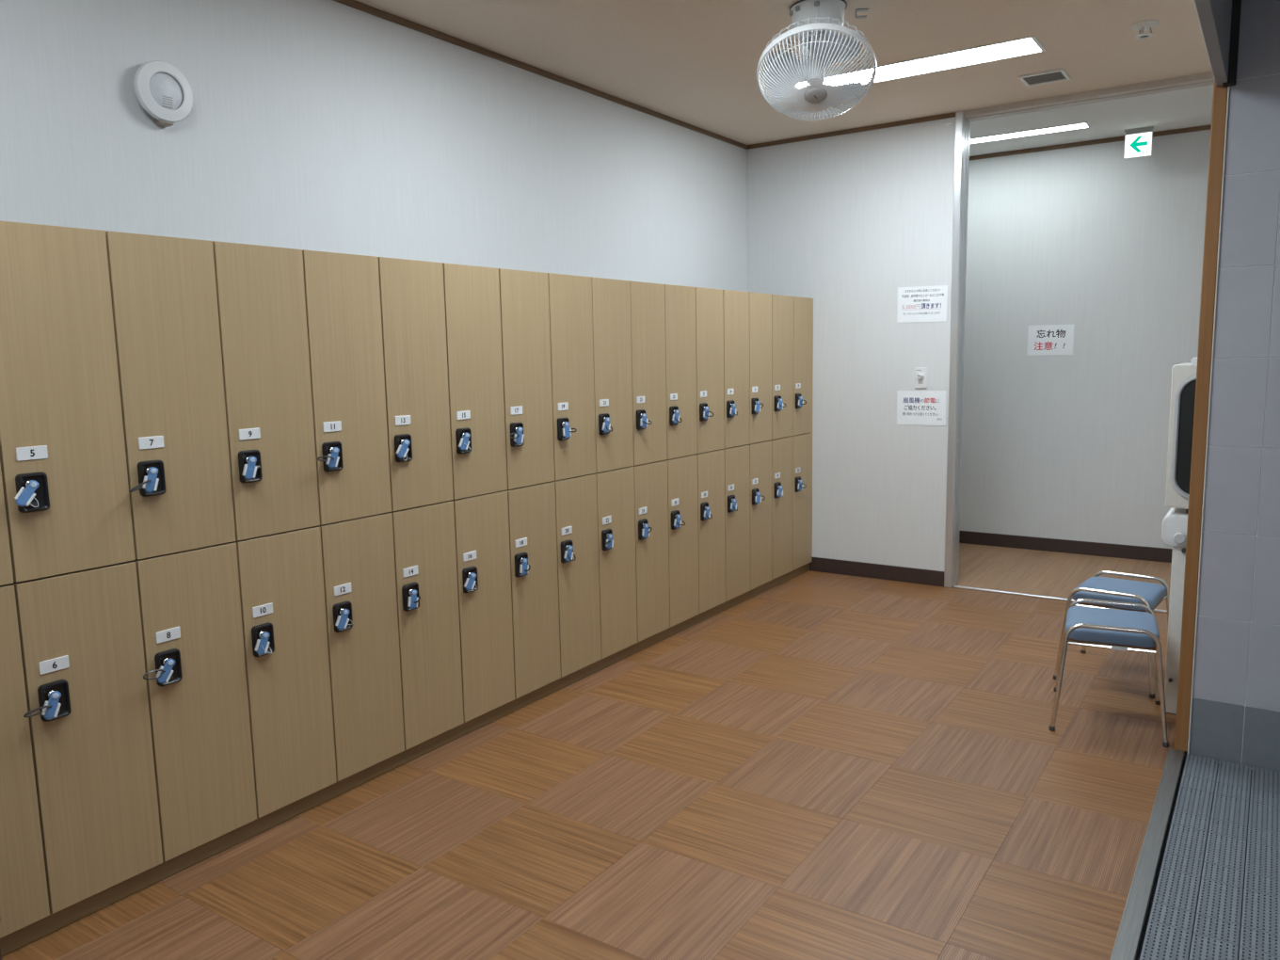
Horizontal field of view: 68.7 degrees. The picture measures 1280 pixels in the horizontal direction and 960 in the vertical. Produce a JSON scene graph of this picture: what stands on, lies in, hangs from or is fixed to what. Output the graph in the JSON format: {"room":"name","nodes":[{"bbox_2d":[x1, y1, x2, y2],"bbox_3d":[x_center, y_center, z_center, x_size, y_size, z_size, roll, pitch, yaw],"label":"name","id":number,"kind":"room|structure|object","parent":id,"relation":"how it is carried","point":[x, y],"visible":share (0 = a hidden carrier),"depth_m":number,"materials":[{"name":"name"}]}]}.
{"room":"locker room","nodes":[
{"label":"locker room","id":0,"kind":"room"},
{"bbox_2d":[0,0,747,291],"bbox_3d":[-1.213,-0.421,3.703,0.100,2.850,6.803,4,9,34],"label":"wall","id":1,"kind":"structure","parent":0,"point":[318,125],"depth_m":3.61,"materials":[{"name":"paint"}]},
{"bbox_2d":[133,60,192,127],"bbox_3d":[-1.532,-1.240,3.008,0.054,0.192,0.185,4,9,34],"label":"wall speaker","id":2,"kind":"object","parent":1,"relation":"attached to","point":[163,91],"visible":1,"depth_m":2.99,"materials":[{"name":"grey plastic"}]},
{"bbox_2d":[333,0,747,149],"bbox_3d":[-0.716,-1.919,4.181,0.012,0.026,5.103,4,9,34],"label":"trim","id":3,"kind":"structure","parent":1,"relation":"attached to","point":[354,4],"depth_m":4.38,"materials":[{"name":"brown wood"}]},
{"bbox_2d":[1,543,1279,959],"bbox_3d":[0.549,1.024,3.619,4.900,0.060,8.300,4,9,34],"label":"floor","id":4,"kind":"structure","parent":0,"point":[819,765],"depth_m":3.01,"materials":[{"name":"wood"}]},
{"bbox_2d":[0,583,49,938],"bbox_3d":[-1.814,0.699,2.383,0.505,0.880,0.299,4,9,34],"label":"locker","id":5,"kind":"object","parent":4,"relation":"on","point":[24,893],"visible":1,"depth_m":2.35,"materials":[{"name":"laminate"}]},
{"bbox_2d":[0,462,13,585],"bbox_3d":[-1.831,-0.176,2.267,0.505,0.880,0.299,4,9,34],"label":"locker","id":6,"kind":"object","parent":5,"relation":"on","point":[6,567],"visible":1,"depth_m":2.29,"materials":[{"name":"laminate"}]},
{"bbox_2d":[11,560,162,913],"bbox_3d":[-1.645,0.663,2.629,0.505,0.880,0.299,4,9,34],"label":"locker","id":7,"kind":"object","parent":4,"relation":"on","point":[81,639],"visible":0.87,"depth_m":2.49,"materials":[{"name":"laminate"}]},
{"bbox_2d":[23,690,61,719],"bbox_3d":[-1.497,0.574,2.352,0.041,0.067,0.091,0,8,9],"label":"key","id":8,"kind":"object","parent":7,"relation":"attached to","point":[51,708],"visible":1,"depth_m":2.37,"materials":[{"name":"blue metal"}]},
{"bbox_2d":[0,220,135,582],"bbox_3d":[-1.662,-0.212,2.513,0.505,0.880,0.299,4,9,34],"label":"locker","id":9,"kind":"object","parent":7,"relation":"on","point":[61,424],"visible":0.87,"depth_m":2.38,"materials":[{"name":"laminate"}]},
{"bbox_2d":[14,480,39,507],"bbox_3d":[-1.505,0.035,2.298,0.039,0.067,0.054,0,8,9],"label":"key","id":10,"kind":"object","parent":9,"relation":"attached to","point":[24,497],"visible":1,"depth_m":2.29,"materials":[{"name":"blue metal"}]},
{"bbox_2d":[132,542,256,861],"bbox_3d":[-1.477,0.627,2.875,0.505,0.880,0.299,4,9,34],"label":"locker","id":11,"kind":"object","parent":4,"relation":"on","point":[190,602],"visible":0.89,"depth_m":2.73,"materials":[{"name":"laminate"}]},
{"bbox_2d":[143,658,175,683],"bbox_3d":[-1.330,0.536,2.596,0.040,0.064,0.094,0,8,10],"label":"key","id":12,"kind":"object","parent":11,"relation":"attached to","point":[164,674],"visible":1,"depth_m":2.61,"materials":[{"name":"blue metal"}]},
{"bbox_2d":[105,230,236,559],"bbox_3d":[-1.494,-0.248,2.758,0.505,0.880,0.299,4,9,34],"label":"locker","id":13,"kind":"object","parent":11,"relation":"on","point":[164,297],"visible":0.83,"depth_m":2.62,"materials":[{"name":"laminate"}]},
{"bbox_2d":[128,466,159,493],"bbox_3d":[-1.337,0.003,2.528,0.042,0.069,0.086,0,8,8],"label":"key","id":14,"kind":"object","parent":13,"relation":"attached to","point":[150,483],"visible":1,"depth_m":2.54,"materials":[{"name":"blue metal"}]},
{"bbox_2d":[233,526,336,817],"bbox_3d":[-1.308,0.591,3.120,0.505,0.880,0.299,4,9,34],"label":"locker","id":15,"kind":"object","parent":4,"relation":"on","point":[280,575],"visible":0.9,"depth_m":2.98,"materials":[{"name":"laminate"}]},
{"bbox_2d":[254,631,271,654],"bbox_3d":[-1.156,0.500,2.864,0.043,0.070,0.045,0,8,12],"label":"key","id":16,"kind":"object","parent":15,"relation":"attached to","point":[262,645],"visible":1,"depth_m":2.86,"materials":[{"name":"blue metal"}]},
{"bbox_2d":[212,240,319,540],"bbox_3d":[-1.325,-0.284,3.004,0.505,0.880,0.299,4,9,34],"label":"locker","id":17,"kind":"object","parent":15,"relation":"on","point":[261,289],"visible":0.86,"depth_m":2.86,"materials":[{"name":"laminate"}]},
{"bbox_2d":[241,456,259,479],"bbox_3d":[-1.165,-0.036,2.794,0.046,0.069,0.043,0,8,11],"label":"key","id":18,"kind":"object","parent":17,"relation":"attached to","point":[249,471],"visible":1,"depth_m":2.79,"materials":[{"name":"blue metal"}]},
{"bbox_2d":[318,512,404,781],"bbox_3d":[-1.140,0.555,3.366,0.505,0.880,0.299,4,9,34],"label":"locker","id":19,"kind":"object","parent":4,"relation":"on","point":[358,554],"visible":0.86,"depth_m":3.23,"materials":[{"name":"laminate"}]},
{"bbox_2d":[335,608,352,629],"bbox_3d":[-0.986,0.462,3.112,0.043,0.066,0.050,0,8,8],"label":"key","id":20,"kind":"object","parent":19,"relation":"attached to","point":[342,621],"visible":1,"depth_m":3.11,"materials":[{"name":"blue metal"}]},
{"bbox_2d":[302,249,391,525],"bbox_3d":[-1.157,-0.320,3.250,0.505,0.880,0.299,4,9,34],"label":"locker","id":21,"kind":"object","parent":19,"relation":"on","point":[343,294],"visible":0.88,"depth_m":3.11,"materials":[{"name":"laminate"}]},
{"bbox_2d":[317,447,339,468],"bbox_3d":[-1.002,-0.069,3.018,0.041,0.068,0.089,0,8,10],"label":"key","id":22,"kind":"object","parent":21,"relation":"attached to","point":[332,460],"visible":1,"depth_m":3.03,"materials":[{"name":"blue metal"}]},
{"bbox_2d":[0,563,808,956],"bbox_3d":[-0.475,0.876,4.422,0.462,0.060,5.100,4,9,34],"label":"plinth","id":23,"kind":"object","parent":4,"relation":"on","point":[55,921],"visible":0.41,"depth_m":3.13,"materials":[{"name":"laminate"}]},
{"bbox_2d":[388,500,463,750],"bbox_3d":[-0.971,0.519,3.611,0.505,0.880,0.299,4,9,34],"label":"locker","id":24,"kind":"object","parent":4,"relation":"on","point":[424,536],"visible":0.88,"depth_m":3.47,"materials":[{"name":"laminate"}]},
{"bbox_2d":[407,589,420,608],"bbox_3d":[-0.810,0.428,3.360,0.055,0.070,0.040,0,8,5],"label":"key","id":25,"kind":"object","parent":24,"relation":"attached to","point":[412,603],"visible":1,"depth_m":3.35,"materials":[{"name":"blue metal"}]},
{"bbox_2d":[377,256,453,511],"bbox_3d":[-0.988,-0.355,3.495,0.505,0.880,0.299,4,9,34],"label":"locker","id":26,"kind":"object","parent":24,"relation":"on","point":[412,307],"visible":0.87,"depth_m":3.36,"materials":[{"name":"laminate"}]},
{"bbox_2d":[395,439,410,460],"bbox_3d":[-0.831,-0.105,3.284,0.041,0.074,0.047,1,8,12],"label":"key","id":27,"kind":"object","parent":26,"relation":"attached to","point":[402,451],"visible":1,"depth_m":3.28,"materials":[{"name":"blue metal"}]},
{"bbox_2d":[451,490,515,722],"bbox_3d":[-0.803,0.483,3.857,0.505,0.880,0.299,4,9,34],"label":"locker","id":28,"kind":"object","parent":4,"relation":"on","point":[481,521],"visible":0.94,"depth_m":3.72,"materials":[{"name":"laminate"}]},
{"bbox_2d":[464,572,476,590],"bbox_3d":[-0.652,0.391,3.602,0.041,0.066,0.046,1,8,14],"label":"key","id":29,"kind":"object","parent":28,"relation":"attached to","point":[470,583],"visible":1,"depth_m":3.60,"materials":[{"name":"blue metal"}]},
{"bbox_2d":[442,262,507,499],"bbox_3d":[-0.820,-0.391,3.741,0.505,0.880,0.299,4,9,34],"label":"locker","id":30,"kind":"object","parent":28,"relation":"on","point":[472,293],"visible":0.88,"depth_m":3.60,"materials":[{"name":"laminate"}]},
{"bbox_2d":[458,432,471,450],"bbox_3d":[-0.662,-0.144,3.531,0.041,0.066,0.044,0,8,11],"label":"key","id":31,"kind":"object","parent":30,"relation":"attached to","point":[464,442],"visible":1,"depth_m":3.53,"materials":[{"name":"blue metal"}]},
{"bbox_2d":[505,481,560,698],"bbox_3d":[-0.634,0.447,4.103,0.505,0.880,0.299,4,9,34],"label":"locker","id":32,"kind":"object","parent":4,"relation":"on","point":[532,521],"visible":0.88,"depth_m":3.96,"materials":[{"name":"laminate"}]},
{"bbox_2d":[519,558,530,575],"bbox_3d":[-0.475,0.356,3.849,0.058,0.070,0.036,1,8,15],"label":"key","id":33,"kind":"object","parent":32,"relation":"attached to","point":[524,568],"visible":1,"depth_m":3.84,"materials":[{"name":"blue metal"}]},
{"bbox_2d":[498,268,554,489],"bbox_3d":[-0.651,-0.427,3.986,0.505,0.880,0.299,4,9,34],"label":"locker","id":34,"kind":"object","parent":32,"relation":"on","point":[523,295],"visible":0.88,"depth_m":3.85,"materials":[{"name":"laminate"}]},
{"bbox_2d":[509,427,524,444],"bbox_3d":[-0.493,-0.176,3.756,0.043,0.070,0.088,0,8,7],"label":"key","id":35,"kind":"object","parent":34,"relation":"attached to","point":[519,436],"visible":1,"depth_m":3.77,"materials":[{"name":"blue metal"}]},
{"bbox_2d":[551,473,601,677],"bbox_3d":[-0.466,0.411,4.348,0.505,0.880,0.299,4,9,34],"label":"locker","id":36,"kind":"object","parent":4,"relation":"on","point":[576,507],"visible":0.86,"depth_m":4.21,"materials":[{"name":"laminate"}]},
{"bbox_2d":[563,544,575,560],"bbox_3d":[-0.311,0.320,4.094,0.050,0.070,0.038,1,8,14],"label":"key","id":37,"kind":"object","parent":36,"relation":"attached to","point":[568,554],"visible":1,"depth_m":4.09,"materials":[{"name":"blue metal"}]},
{"bbox_2d":[547,272,596,480],"bbox_3d":[-0.483,-0.463,4.232,0.505,0.880,0.299,4,9,34],"label":"locker","id":38,"kind":"object","parent":36,"relation":"on","point":[569,296],"visible":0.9,"depth_m":4.09,"materials":[{"name":"laminate"}]},
{"bbox_2d":[562,421,576,437],"bbox_3d":[-0.307,-0.216,4.029,0.069,0.069,0.037,-1,8,1],"label":"key","id":39,"kind":"object","parent":38,"relation":"attached to","point":[567,431],"visible":1,"depth_m":4.02,"materials":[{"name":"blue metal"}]},
{"bbox_2d":[593,466,637,658],"bbox_3d":[-0.297,0.376,4.594,0.505,0.880,0.299,4,9,34],"label":"locker","id":40,"kind":"object","parent":4,"relation":"on","point":[615,488],"visible":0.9,"depth_m":4.46,"materials":[{"name":"laminate"}]},
{"bbox_2d":[605,533,613,548],"bbox_3d":[-0.139,0.287,4.319,0.040,0.070,0.093,-2,8,-4],"label":"key","id":41,"kind":"object","parent":40,"relation":"attached to","point":[609,544],"visible":1,"depth_m":4.34,"materials":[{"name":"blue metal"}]},
{"bbox_2d":[591,276,633,472],"bbox_3d":[-0.314,-0.499,4.478,0.505,0.880,0.299,4,9,34],"label":"locker","id":42,"kind":"object","parent":40,"relation":"on","point":[611,298],"visible":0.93,"depth_m":4.34,"materials":[{"name":"laminate"}]},
{"bbox_2d":[602,416,612,431],"bbox_3d":[-0.151,-0.251,4.270,0.050,0.069,0.038,0,8,11],"label":"key","id":43,"kind":"object","parent":42,"relation":"attached to","point":[606,425],"visible":1,"depth_m":4.26,"materials":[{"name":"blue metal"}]},
{"bbox_2d":[631,460,669,642],"bbox_3d":[-0.129,0.340,4.839,0.505,0.880,0.299,4,9,34],"label":"locker","id":44,"kind":"object","parent":4,"relation":"on","point":[650,479],"visible":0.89,"depth_m":4.70,"materials":[{"name":"laminate"}]},
{"bbox_2d":[641,523,652,537],"bbox_3d":[0.032,0.248,4.590,0.054,0.070,0.036,0,8,5],"label":"key","id":45,"kind":"object","parent":44,"relation":"attached to","point":[646,532],"visible":1,"depth_m":4.58,"materials":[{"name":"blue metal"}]},
{"bbox_2d":[629,280,667,465],"bbox_3d":[-0.146,-0.535,4.723,0.505,0.880,0.299,4,9,34],"label":"locker","id":46,"kind":"object","parent":44,"relation":"on","point":[648,326],"visible":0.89,"depth_m":4.58,"materials":[{"name":"laminate"}]},
{"bbox_2d":[640,413,652,427],"bbox_3d":[0.025,-0.286,4.513,0.068,0.070,0.034,1,8,16],"label":"key","id":47,"kind":"object","parent":46,"relation":"attached to","point":[644,421],"visible":1,"depth_m":4.51,"materials":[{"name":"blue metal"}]},
{"bbox_2d":[666,454,699,626],"bbox_3d":[0.040,0.304,5.085,0.505,0.880,0.299,4,9,34],"label":"locker","id":48,"kind":"object","parent":4,"relation":"on","point":[682,471],"visible":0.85,"depth_m":4.95,"materials":[{"name":"laminate"}]},
{"bbox_2d":[673,514,685,527],"bbox_3d":[0.201,0.212,4.830,0.063,0.070,0.034,1,8,17],"label":"key","id":49,"kind":"object","parent":48,"relation":"attached to","point":[678,522],"visible":1,"depth_m":4.83,"materials":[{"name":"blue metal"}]},
{"bbox_2d":[664,284,697,459],"bbox_3d":[0.023,-0.571,4.969,0.505,0.880,0.299,4,9,34],"label":"locker","id":50,"kind":"object","parent":48,"relation":"on","point":[680,301],"visible":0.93,"depth_m":4.83,"materials":[{"name":"laminate"}]},
{"bbox_2d":[672,409,682,423],"bbox_3d":[0.185,-0.323,4.761,0.051,0.069,0.036,1,8,15],"label":"key","id":51,"kind":"object","parent":50,"relation":"attached to","point":[676,418],"visible":1,"depth_m":4.76,"materials":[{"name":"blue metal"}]},
{"bbox_2d":[695,448,725,613],"bbox_3d":[0.208,0.268,5.331,0.505,0.880,0.299,4,9,34],"label":"locker","id":52,"kind":"object","parent":4,"relation":"on","point":[711,465],"visible":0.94,"depth_m":5.19,"materials":[{"name":"laminate"}]},
{"bbox_2d":[704,506,712,519],"bbox_3d":[0.363,0.177,5.078,0.050,0.072,0.033,1,8,16],"label":"key","id":53,"kind":"object","parent":52,"relation":"attached to","point":[707,514],"visible":1,"depth_m":5.07,"materials":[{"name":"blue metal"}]},
{"bbox_2d":[695,287,724,453],"bbox_3d":[0.191,-0.607,5.214,0.505,0.880,0.299,4,9,34],"label":"locker","id":54,"kind":"object","parent":52,"relation":"on","point":[709,302],"visible":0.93,"depth_m":5.07,"materials":[{"name":"laminate"}]},
{"bbox_2d":[703,406,713,419],"bbox_3d":[0.360,-0.358,5.005,0.066,0.070,0.032,1,8,17],"label":"key","id":55,"kind":"object","parent":54,"relation":"attached to","point":[706,414],"visible":1,"depth_m":5.00,"materials":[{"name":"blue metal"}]},
{"bbox_2d":[721,444,750,601],"bbox_3d":[0.377,0.232,5.576,0.505,0.880,0.299,4,9,34],"label":"locker","id":56,"kind":"object","parent":4,"relation":"on","point":[737,523],"visible":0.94,"depth_m":5.44,"materials":[{"name":"laminate"}]},
{"bbox_2d":[730,498,737,511],"bbox_3d":[0.531,0.142,5.325,0.047,0.072,0.032,1,8,15],"label":"key","id":57,"kind":"object","parent":56,"relation":"attached to","point":[733,505],"visible":1,"depth_m":5.32,"materials":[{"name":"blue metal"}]},
{"bbox_2d":[723,289,749,448],"bbox_3d":[0.360,-0.643,5.460,0.505,0.880,0.299,4,9,34],"label":"locker","id":58,"kind":"object","parent":56,"relation":"on","point":[736,303],"visible":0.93,"depth_m":5.32,"materials":[{"name":"laminate"}]},
{"bbox_2d":[729,403,737,415],"bbox_3d":[0.523,-0.395,5.254,0.051,0.070,0.033,1,8,14],"label":"key","id":59,"kind":"object","parent":58,"relation":"attached to","point":[733,409],"visible":1,"depth_m":5.25,"materials":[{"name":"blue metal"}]},
{"bbox_2d":[746,440,772,590],"bbox_3d":[0.545,0.196,5.822,0.505,0.880,0.299,4,9,34],"label":"locker","id":60,"kind":"object","parent":4,"relation":"on","point":[760,453],"visible":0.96,"depth_m":5.69,"materials":[{"name":"laminate"}]},
{"bbox_2d":[754,492,765,503],"bbox_3d":[0.712,0.104,5.577,0.062,0.070,0.033,-1,8,-2],"label":"key","id":61,"kind":"object","parent":60,"relation":"attached to","point":[758,500],"visible":1,"depth_m":5.57,"materials":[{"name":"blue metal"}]},
{"bbox_2d":[749,291,771,444],"bbox_3d":[0.528,-0.678,5.705,0.505,0.880,0.299,4,9,34],"label":"locker","id":62,"kind":"object","parent":60,"relation":"on","point":[760,304],"visible":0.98,"depth_m":5.57,"materials":[{"name":"laminate"}]},
{"bbox_2d":[754,400,763,412],"bbox_3d":[0.696,-0.431,5.503,0.054,0.070,0.033,-1,8,4],"label":"key","id":63,"kind":"object","parent":62,"relation":"attached to","point":[758,407],"visible":1,"depth_m":5.49,"materials":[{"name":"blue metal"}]},
{"bbox_2d":[770,436,793,579],"bbox_3d":[0.714,0.160,6.067,0.505,0.880,0.299,4,9,34],"label":"locker","id":64,"kind":"object","parent":4,"relation":"on","point":[782,448],"visible":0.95,"depth_m":5.93,"materials":[{"name":"laminate"}]},
{"bbox_2d":[771,294,793,439],"bbox_3d":[0.697,-0.714,5.951,0.505,0.880,0.299,4,9,34],"label":"locker","id":65,"kind":"object","parent":64,"relation":"on","point":[782,306],"visible":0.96,"depth_m":5.81,"materials":[{"name":"laminate"}]},
{"bbox_2d":[777,398,786,409],"bbox_3d":[0.865,-0.466,5.741,0.066,0.070,0.032,2,8,19],"label":"key","id":66,"kind":"object","parent":65,"relation":"attached to","point":[779,404],"visible":1,"depth_m":5.74,"materials":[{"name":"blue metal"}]},
{"bbox_2d":[790,432,812,570],"bbox_3d":[0.882,0.124,6.313,0.505,0.880,0.299,4,9,34],"label":"locker","id":67,"kind":"object","parent":4,"relation":"on","point":[802,507],"visible":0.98,"depth_m":6.18,"materials":[{"name":"laminate"}]},
{"bbox_2d":[797,480,806,490],"bbox_3d":[1.044,0.033,6.058,0.066,0.070,0.030,2,8,19],"label":"key","id":68,"kind":"object","parent":67,"relation":"attached to","point":[800,485],"visible":1,"depth_m":6.06,"materials":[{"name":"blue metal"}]},
{"bbox_2d":[793,296,813,435],"bbox_3d":[0.865,-0.750,6.197,0.505,0.880,0.299,4,9,34],"label":"locker","id":69,"kind":"object","parent":67,"relation":"on","point":[803,307],"visible":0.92,"depth_m":6.06,"materials":[{"name":"laminate"}]},
{"bbox_2d":[798,396,806,406],"bbox_3d":[1.034,-0.502,5.988,0.066,0.070,0.029,2,8,19],"label":"key","id":70,"kind":"object","parent":69,"relation":"attached to","point":[800,401],"visible":1,"depth_m":5.99,"materials":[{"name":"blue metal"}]},
{"bbox_2d":[1048,598,1168,747],"bbox_3d":[1.868,0.738,3.729,0.409,0.427,0.483,3,8,26],"label":"stool","id":71,"kind":"object","parent":4,"relation":"on","point":[1102,628],"visible":1,"depth_m":3.60,"materials":[{"name":"blue plastic"}]},
{"bbox_2d":[1053,570,1169,698],"bbox_3d":[2.151,0.667,4.221,0.409,0.427,0.483,5,10,39],"label":"stool","id":72,"kind":"object","parent":4,"relation":"on","point":[1151,595],"visible":0.77,"depth_m":4.13,"materials":[{"name":"blue plastic"}]},
{"bbox_2d":[1161,357,1197,714],"bbox_3d":[2.389,0.227,3.717,0.530,1.423,0.443,4,9,34],"label":"machine","id":73,"kind":"object","parent":4,"relation":"on","point":[1175,524],"visible":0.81,"depth_m":3.67,"materials":[{"name":"white plastic"}]},
{"bbox_2d":[1139,753,1279,959],"bbox_3d":[1.466,1.198,2.031,0.694,0.018,2.898,4,9,34],"label":"mat","id":74,"kind":"object","parent":4,"relation":"on","point":[1231,947],"visible":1,"depth_m":2.65,"materials":[{"name":"grey plastic"}]},
{"bbox_2d":[354,0,1212,144],"bbox_3d":[0.132,-1.779,2.520,3.489,0.100,6.903,4,9,34],"label":"ceiling","id":75,"kind":"structure","parent":0,"point":[694,62],"depth_m":4.24,"materials":[{"name":"paint"}]},
{"bbox_2d":[756,0,877,121],"bbox_3d":[0.707,-1.690,3.759,0.467,0.424,0.439,4,9,34],"label":"ceiling fan","id":76,"kind":"object","parent":75,"relation":"hanging from","point":[818,24],"visible":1,"depth_m":3.70,"materials":[{"name":"white plastic"}]},
{"bbox_2d":[789,0,819,15],"bbox_3d":[0.646,-1.872,3.717,0.040,0.018,0.148,-7,10,-39],"label":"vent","id":77,"kind":"object","parent":76,"relation":"attached to","point":[800,8],"depth_m":3.70,"materials":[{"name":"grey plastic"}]},
{"bbox_2d":[855,8,868,18],"bbox_3d":[0.903,-1.900,3.816,0.050,0.031,0.024,0,8,6],"label":"bracket","id":78,"kind":"object","parent":75,"relation":"attached to","point":[856,9],"visible":1,"depth_m":3.81,"materials":[{"name":"grey plastic"}]},
{"bbox_2d":[794,35,1046,88],"bbox_3d":[1.329,-2.026,4.611,1.205,0.006,0.260,4,9,34],"label":"recessed light","id":79,"kind":"object","parent":75,"relation":"in","point":[1027,45],"visible":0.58,"depth_m":4.49,"materials":[{"name":"white plastic"}]},
{"bbox_2d":[1017,68,1071,86],"bbox_3d":[2.078,-2.065,4.812,0.216,0.010,0.208,4,9,34],"label":"ceiling vent","id":80,"kind":"object","parent":75,"relation":"in","point":[1060,74],"visible":1,"depth_m":4.80,"materials":[{"name":"white plastic"}]},
{"bbox_2d":[1024,71,1065,84],"bbox_3d":[2.078,-2.067,4.812,0.180,0.006,0.172,4,9,34],"label":"grille","id":81,"kind":"object","parent":80,"relation":"attached to","point":[1043,77],"depth_m":4.81,"materials":[{"name":"grey metal"}]},
{"bbox_2d":[1130,19,1159,39],"bbox_3d":[2.184,-1.945,4.055,0.110,0.052,0.110,4,9,34],"label":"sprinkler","id":82,"kind":"object","parent":75,"relation":"attached to","point":[1146,24],"visible":1,"depth_m":4.04,"materials":[{"name":"white plastic"}]},
{"bbox_2d":[746,116,955,571],"bbox_3d":[1.308,-0.821,6.155,1.482,2.900,0.140,4,9,34],"label":"wall","id":83,"kind":"structure","parent":0,"point":[841,222],"depth_m":5.97,"materials":[{"name":"paint"}]},
{"bbox_2d":[747,112,955,149],"bbox_3d":[1.285,-2.184,5.879,1.370,0.026,0.012,4,9,34],"label":"trim","id":84,"kind":"structure","parent":83,"relation":"attached to","point":[948,115],"depth_m":5.84,"materials":[{"name":"brown wood"}]},
{"bbox_2d":[809,556,943,586],"bbox_3d":[1.528,0.594,6.120,0.913,0.096,0.008,4,9,34],"label":"baseboard","id":85,"kind":"structure","parent":83,"relation":"attached to","point":[817,564],"depth_m":6.10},
{"bbox_2d":[914,367,927,388],"bbox_3d":[1.733,-0.630,5.787,0.072,0.128,0.031,4,9,34],"label":"switch","id":86,"kind":"object","parent":83,"relation":"attached to","point":[920,382],"visible":1,"depth_m":5.79,"materials":[{"name":"white plastic"}]},
{"bbox_2d":[896,390,946,425],"bbox_3d":[1.747,-0.448,5.821,0.308,0.215,0.001,4,9,34],"label":"paper notice","id":87,"kind":"object","parent":83,"relation":"attached to","point":[919,408],"visible":1,"depth_m":5.82,"materials":[{"name":"white paper"}]},
{"bbox_2d":[896,285,947,322],"bbox_3d":[1.728,-1.077,5.741,0.310,0.222,0.001,5,10,34],"label":"paper notice","id":88,"kind":"object","parent":83,"relation":"attached to","point":[918,303],"visible":1,"depth_m":5.74,"materials":[{"name":"white paper"}]},
{"bbox_2d":[944,111,970,587],"bbox_3d":[1.939,-0.751,5.728,0.048,2.850,0.157,4,9,34],"label":"trim","id":89,"kind":"structure","parent":83,"relation":"attached to","point":[962,124],"depth_m":5.68,"materials":[{"name":"metal"}]},
{"bbox_2d":[963,71,1214,121],"bbox_3d":[2.701,-2.097,5.012,1.863,0.048,0.151,4,9,34],"label":"trim","id":90,"kind":"structure","parent":83,"relation":"attached to","point":[1204,79],"depth_m":5.12,"materials":[{"name":"paint"}]},
{"bbox_2d":[953,585,1167,612],"bbox_3d":[2.741,0.719,5.363,1.860,0.008,0.028,4,9,34],"label":"trim","id":91,"kind":"structure","parent":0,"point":[960,586],"depth_m":5.66,"materials":[{"name":"metal"}]},
{"bbox_2d":[959,129,1210,548],"bbox_3d":[2.703,-0.923,6.871,4.600,2.860,0.090,4,9,34],"label":"wall","id":92,"kind":"structure","parent":0,"point":[1096,240],"depth_m":6.55,"materials":[{"name":"paint"}]},
{"bbox_2d":[1026,324,1074,355],"bbox_3d":[2.917,-0.993,6.657,0.304,0.213,0.001,4,9,34],"label":"paper notice","id":93,"kind":"object","parent":92,"relation":"attached to","point":[1048,340],"visible":1,"depth_m":6.66,"materials":[{"name":"white paper"}]},
{"bbox_2d":[959,530,1172,562],"bbox_3d":[2.640,0.448,7.055,4.450,0.096,0.008,4,9,34],"label":"baseboard","id":94,"kind":"structure","parent":92,"relation":"attached to","point":[1118,551],"depth_m":6.75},
{"bbox_2d":[969,124,1211,159],"bbox_3d":[2.585,-2.325,6.685,4.450,0.028,0.012,4,9,34],"label":"trim","id":95,"kind":"structure","parent":92,"relation":"attached to","point":[1204,127],"depth_m":6.40,"materials":[{"name":"brown wood"}]},
{"bbox_2d":[969,84,1213,156],"bbox_3d":[2.319,-2.314,6.157,4.600,0.100,1.357,4,9,34],"label":"ceiling","id":96,"kind":"structure","parent":0,"point":[1188,107],"depth_m":5.78,"materials":[{"name":"white paint"}]},
{"bbox_2d":[969,121,1091,143],"bbox_3d":[2.330,-2.270,6.228,1.205,0.006,0.160,4,9,34],"label":"recessed light","id":97,"kind":"object","parent":96,"relation":"in","point":[1080,125],"visible":0.58,"depth_m":6.08,"materials":[{"name":"white plastic"}]},
{"bbox_2d":[1123,126,1153,159],"bbox_3d":[3.219,-2.175,6.047,0.164,0.181,0.040,4,9,34],"label":"exit sign","id":98,"kind":"object","parent":96,"relation":"hanging from","point":[1138,141],"visible":1,"depth_m":6.04,"materials":[{"name":"white plastic"}]},
{"bbox_2d":[1109,748,1184,959],"bbox_3d":[0.620,1.286,1.470,0.049,0.024,4.799,4,9,34],"label":"trim","id":99,"kind":"structure","parent":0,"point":[1127,943],"depth_m":2.67,"materials":[{"name":"silver metal"}]},
{"bbox_2d":[1193,0,1231,85],"bbox_3d":[0.584,-1.286,1.119,0.034,0.525,4.799,4,9,34],"label":"wall header","id":100,"kind":"structure","parent":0,"point":[1214,16],"depth_m":2.73,"materials":[{"name":"grey paint"}]},
{"bbox_2d":[1174,80,1228,751],"bbox_3d":[1.989,-0.230,3.315,0.042,2.450,0.120,4,9,34],"label":"trim","id":101,"kind":"structure","parent":100,"relation":"attached to","point":[1220,92],"depth_m":3.26,"materials":[{"name":"orange wood"}]},
{"bbox_2d":[1222,0,1241,86],"bbox_3d":[1.940,-1.566,3.056,0.037,0.532,0.036,4,9,34],"label":"trim","id":102,"kind":"structure","parent":100,"relation":"attached to","point":[1236,4],"depth_m":3.06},
{"bbox_2d":[1188,0,1279,771],"bbox_3d":[2.477,-0.384,2.960,1.140,2.870,0.117,4,9,34],"label":"tiled wall","id":103,"kind":"structure","parent":0,"point":[1235,718],"depth_m":3.20,"materials":[{"name":"tile"}]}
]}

